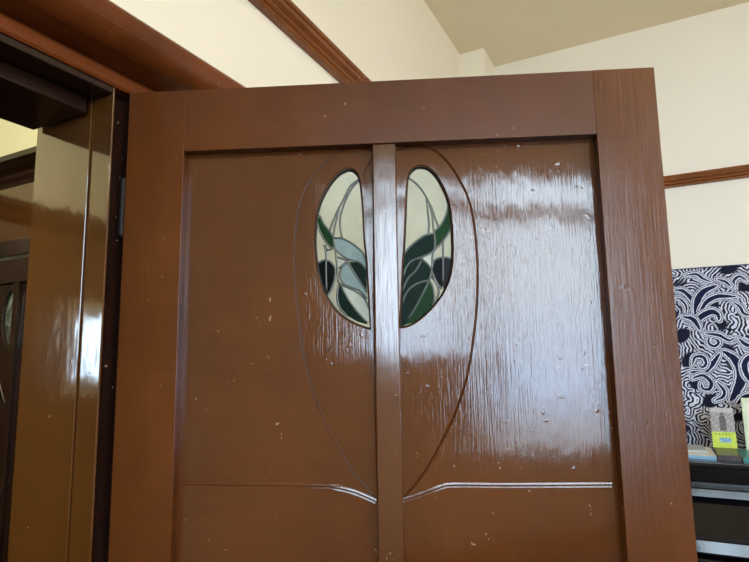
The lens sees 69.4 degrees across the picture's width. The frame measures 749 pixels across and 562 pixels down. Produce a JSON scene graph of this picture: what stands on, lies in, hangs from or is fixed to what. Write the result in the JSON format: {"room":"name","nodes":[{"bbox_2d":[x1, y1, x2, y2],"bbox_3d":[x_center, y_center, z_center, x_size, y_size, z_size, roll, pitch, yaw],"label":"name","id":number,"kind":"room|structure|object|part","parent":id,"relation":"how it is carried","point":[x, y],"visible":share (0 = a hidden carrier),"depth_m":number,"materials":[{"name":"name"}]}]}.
{"room":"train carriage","nodes":[
{"label":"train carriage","id":0,"kind":"room"},
{"bbox_2d":[0,118,37,343],"bbox_3d":[-1.357,0.271,2.373,2.646,3.330,0.100,-5,-9,27],"label":"wall","id":1,"kind":"structure","parent":0,"point":[14,137],"depth_m":2.63,"materials":[{"name":"beige paint"}]},
{"bbox_2d":[0,257,28,561],"bbox_3d":[-1.611,0.907,2.304,0.886,2.040,0.122,-5,-9,27],"label":"door","id":2,"kind":"structure","parent":1,"relation":"in","point":[13,272],"depth_m":2.40,"materials":[{"name":"brown wood"}]},
{"bbox_3d":[-1.748,0.864,2.425,0.319,1.702,0.014,-5,-9,27],"label":"panel","id":3,"kind":"part","parent":2,"relation":"part of","materials":[{"name":"brown wood"}]},
{"bbox_3d":[-1.603,-0.047,2.461,0.678,0.108,0.048,-5,-9,27],"label":"rail","id":4,"kind":"part","parent":2,"relation":"part of","materials":[{"name":"brown wood"}]},
{"bbox_2d":[0,146,36,257],"bbox_3d":[-1.377,0.660,2.213,2.590,2.517,0.115,-5,-9,27],"label":"door frame","id":5,"kind":"structure","parent":1,"relation":"attached to","point":[17,169],"depth_m":2.49,"materials":[{"name":"brown wood"}]},
{"bbox_3d":[-1.396,-0.529,2.372,2.590,0.117,0.115,-5,-9,27],"label":"cornice","id":6,"kind":"part","parent":5,"relation":"part of","materials":[{"name":"brown wood"}]},
{"bbox_2d":[110,0,460,326],"bbox_3d":[-0.672,0.030,0.638,0.174,3.330,5.730,-5,-9,27],"label":"wall","id":7,"kind":"structure","parent":0,"point":[387,40],"depth_m":1.68,"materials":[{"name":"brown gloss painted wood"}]},
{"bbox_2d":[0,0,245,561],"bbox_3d":[-0.653,0.602,0.465,0.275,2.150,1.670,-5,-9,27],"label":"door frame","id":8,"kind":"structure","parent":7,"relation":"attached to","point":[61,506],"depth_m":0.88,"materials":[{"name":"brown wood"}]},
{"bbox_2d":[248,0,370,82],"bbox_3d":[-0.623,-0.805,0.621,0.051,0.059,5.360,-5,-10,27],"label":"rail","id":9,"kind":"object","parent":7,"relation":"attached to","point":[284,14],"depth_m":1.47,"materials":[{"name":"brown wood"}]},
{"bbox_2d":[108,67,697,561],"bbox_3d":[0.024,0.675,0.754,0.886,2.040,0.122,-1,-8,4],"label":"door","id":10,"kind":"structure","parent":7,"relation":"in","point":[531,409],"depth_m":0.86,"materials":[{"name":"brown paint"}]},
{"bbox_3d":[-0.147,0.624,0.814,0.319,1.702,0.014,-1,-8,4],"label":"panel","id":11,"kind":"part","parent":10,"relation":"part of","materials":[{"name":"brown paint"}]},
{"bbox_3d":[-0.150,0.330,0.845,0.310,0.034,0.003,-1,-8,4],"label":"bead moulding","id":12,"kind":"part","parent":10,"relation":"part of","materials":[{"name":"brown wood"}]},
{"bbox_3d":[-0.082,-0.082,0.908,0.028,0.056,0.001,-1,-8,4],"label":"glass","id":13,"kind":"part","parent":10,"relation":"part of","materials":[{"name":"glass"}]},
{"bbox_3d":[-0.081,-0.006,0.898,0.031,0.058,0.001,-1,-8,4],"label":"glass","id":14,"kind":"part","parent":10,"relation":"part of","materials":[{"name":"black glass"}]},
{"bbox_3d":[-0.053,-0.031,0.899,0.017,0.019,0.001,-1,-8,4],"label":"glass","id":15,"kind":"part","parent":10,"relation":"part of","materials":[{"name":"white glass"}]},
{"label":"glass","id":16,"kind":"part","parent":10,"relation":"part of","materials":[{"name":"blue glass"}]},
{"bbox_3d":[-0.037,0.039,0.889,0.048,0.066,0.001,-1,-8,4],"label":"glass","id":17,"kind":"part","parent":10,"relation":"part of","materials":[{"name":"white glass"}]},
{"bbox_3d":[-0.035,-0.002,0.894,0.043,0.058,0.001,-1,-8,4],"label":"glass","id":18,"kind":"part","parent":10,"relation":"part of","materials":[{"name":"blue glass"}]},
{"bbox_3d":[-0.032,0.037,0.889,0.046,0.062,0.001,-1,-8,4],"label":"glass","id":19,"kind":"part","parent":10,"relation":"part of","materials":[{"name":"white glass"}]},
{"bbox_3d":[-0.027,-0.007,0.894,0.029,0.051,0.001,-1,-8,4],"label":"glass","id":20,"kind":"part","parent":10,"relation":"part of","materials":[{"name":"green glass"}]},
{"bbox_3d":[0.030,0.620,0.799,0.038,1.702,0.042,-1,-8,4],"label":"rail","id":21,"kind":"part","parent":10,"relation":"part of","materials":[{"name":"brown paint"}]},
{"bbox_3d":[0.018,-0.277,0.918,0.678,0.108,0.048,-1,-8,4],"label":"rail","id":22,"kind":"part","parent":10,"relation":"part of","materials":[{"name":"brown paint"}]},
{"bbox_3d":[0.065,0.037,0.882,0.050,0.075,0.001,-1,-8,4],"label":"glass","id":23,"kind":"part","parent":10,"relation":"part of","materials":[{"name":"green glass"}]},
{"bbox_3d":[0.068,-0.001,0.886,0.050,0.072,0.001,-1,-8,4],"label":"glass","id":24,"kind":"part","parent":10,"relation":"part of","materials":[{"name":"green glass"}]},
{"label":"glass","id":25,"kind":"part","parent":10,"relation":"part of","materials":[{"name":"green glass"}]},
{"bbox_3d":[0.072,0.036,0.881,0.049,0.071,0.001,-1,-8,4],"label":"glass","id":26,"kind":"part","parent":10,"relation":"part of","materials":[{"name":"green glass"}]},
{"bbox_3d":[0.088,-0.034,0.889,0.014,0.021,0.001,-1,-8,4],"label":"glass","id":27,"kind":"part","parent":10,"relation":"part of","materials":[{"name":"white glass"}]},
{"bbox_3d":[0.103,-0.012,0.885,0.018,0.051,0.001,-1,-8,4],"label":"glass","id":28,"kind":"part","parent":10,"relation":"part of","materials":[{"name":"black glass"}]},
{"bbox_3d":[0.113,-0.092,0.895,0.029,0.072,0.001,-1,-8,4],"label":"glass","id":29,"kind":"part","parent":10,"relation":"part of","materials":[{"name":"glass"}]},
{"bbox_3d":[0.120,-0.011,0.884,0.018,0.056,0.001,-1,-8,4],"label":"glass","id":30,"kind":"part","parent":10,"relation":"part of","materials":[{"name":"black glass"}]},
{"bbox_3d":[0.199,0.320,0.822,0.316,0.033,0.003,-1,-8,4],"label":"bead moulding","id":31,"kind":"part","parent":10,"relation":"part of","materials":[{"name":"brown wood"}]},
{"bbox_3d":[0.209,0.616,0.790,0.323,1.702,0.014,-1,-8,4],"label":"panel","id":32,"kind":"part","parent":10,"relation":"part of","materials":[{"name":"brown paint"}]},
{"bbox_2d":[460,48,494,76],"bbox_3d":[0.644,0.328,3.030,0.142,3.330,0.237,-5,-9,27],"label":"wall","id":33,"kind":"structure","parent":0,"point":[477,62],"depth_m":3.14,"materials":[{"name":"paint"}]},
{"bbox_2d":[424,0,748,66],"bbox_3d":[0.228,-1.747,0.393,7.550,0.100,5.930,-5,-9,27],"label":"ceiling","id":34,"kind":"structure","parent":0,"point":[509,31],"depth_m":2.86,"materials":[{"name":"beige paint"}]},
{"bbox_2d":[494,2,748,268],"bbox_3d":[2.719,0.181,2.164,4.804,3.330,0.100,-5,-9,27],"label":"wall","id":35,"kind":"structure","parent":0,"point":[700,63],"depth_m":2.77,"materials":[{"name":"beige paint"}]},
{"bbox_2d":[664,164,748,188],"bbox_3d":[2.773,-0.617,2.151,4.578,0.058,0.051,-5,-9,27],"label":"rail","id":36,"kind":"object","parent":35,"relation":"attached to","point":[741,171],"depth_m":2.71,"materials":[{"name":"brown wood"}]},
{"bbox_2d":[672,264,748,449],"bbox_3d":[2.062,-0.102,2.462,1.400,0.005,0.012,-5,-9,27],"label":"wall hanging","id":37,"kind":"object","parent":35,"relation":"attached to","point":[712,303],"depth_m":2.62,"materials":[{"name":"fabric"}]},
{"bbox_3d":[0.281,1.653,-0.059,7.550,0.100,5.930,-5,-9,27],"label":"floor","id":38,"kind":"structure","parent":0,"visible":0},
{"bbox_2d":[689,448,748,561],"bbox_3d":[1.779,1.286,2.043,1.510,1.135,0.610,-4,-8,24],"label":"cabinet","id":39,"kind":"object","parent":38,"relation":"on","point":[719,488],"visible":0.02,"depth_m":2.13,"materials":[{"name":"black paint"}]},
{"bbox_2d":[688,447,716,459],"bbox_3d":[1.414,0.760,2.402,0.155,0.015,0.240,-5,-8,26],"label":"paperback","id":40,"kind":"object","parent":39,"relation":"on","point":[710,455],"visible":0.47,"depth_m":2.30,"materials":[{"name":"paper"}]},
{"bbox_2d":[687,444,707,452],"bbox_3d":[1.415,0.748,2.415,0.105,0.012,0.150,-4,-8,24],"label":"paperback","id":41,"kind":"object","parent":40,"relation":"on","point":[691,448],"visible":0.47,"depth_m":2.36,"materials":[{"name":"grey paper"}]},
{"bbox_3d":[1.755,0.780,2.074,1.380,0.078,0.020,-4,-8,24],"label":"panel","id":42,"kind":"part","parent":39,"relation":"part of","materials":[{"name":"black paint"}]},
{"bbox_3d":[1.820,0.748,2.222,1.510,0.022,0.375,-4,-8,24],"label":"lid","id":43,"kind":"part","parent":39,"relation":"part of","materials":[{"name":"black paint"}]},
{"bbox_2d":[714,448,740,461],"bbox_3d":[1.522,0.747,2.336,0.080,0.020,0.220,-5,-9,28],"label":"paperback","id":44,"kind":"object","parent":39,"relation":"on","point":[726,454],"visible":1,"depth_m":2.27,"materials":[{"name":"paper"}]},
{"bbox_2d":[709,408,737,448],"bbox_3d":[1.572,0.662,2.441,0.092,0.173,0.033,-5,-8,26],"label":"booklet","id":45,"kind":"object","parent":44,"relation":"on","point":[721,419],"visible":1,"depth_m":2.44,"materials":[{"name":"grey paper"}]},
{"bbox_2d":[736,449,748,461],"bbox_3d":[1.621,0.739,2.279,0.140,0.016,0.210,-5,-8,26],"label":"paperback","id":46,"kind":"object","parent":39,"relation":"on","point":[744,454],"visible":0.81,"depth_m":2.29,"materials":[{"name":"teal paper"}]},
{"bbox_2d":[741,398,748,449],"bbox_3d":[1.713,0.631,2.380,0.150,0.225,0.037,-5,-9,30],"label":"greeting card","id":47,"kind":"object","parent":39,"relation":"on","point":[744,401],"visible":1,"depth_m":2.41,"materials":[{"name":"beige paper"}]}
]}

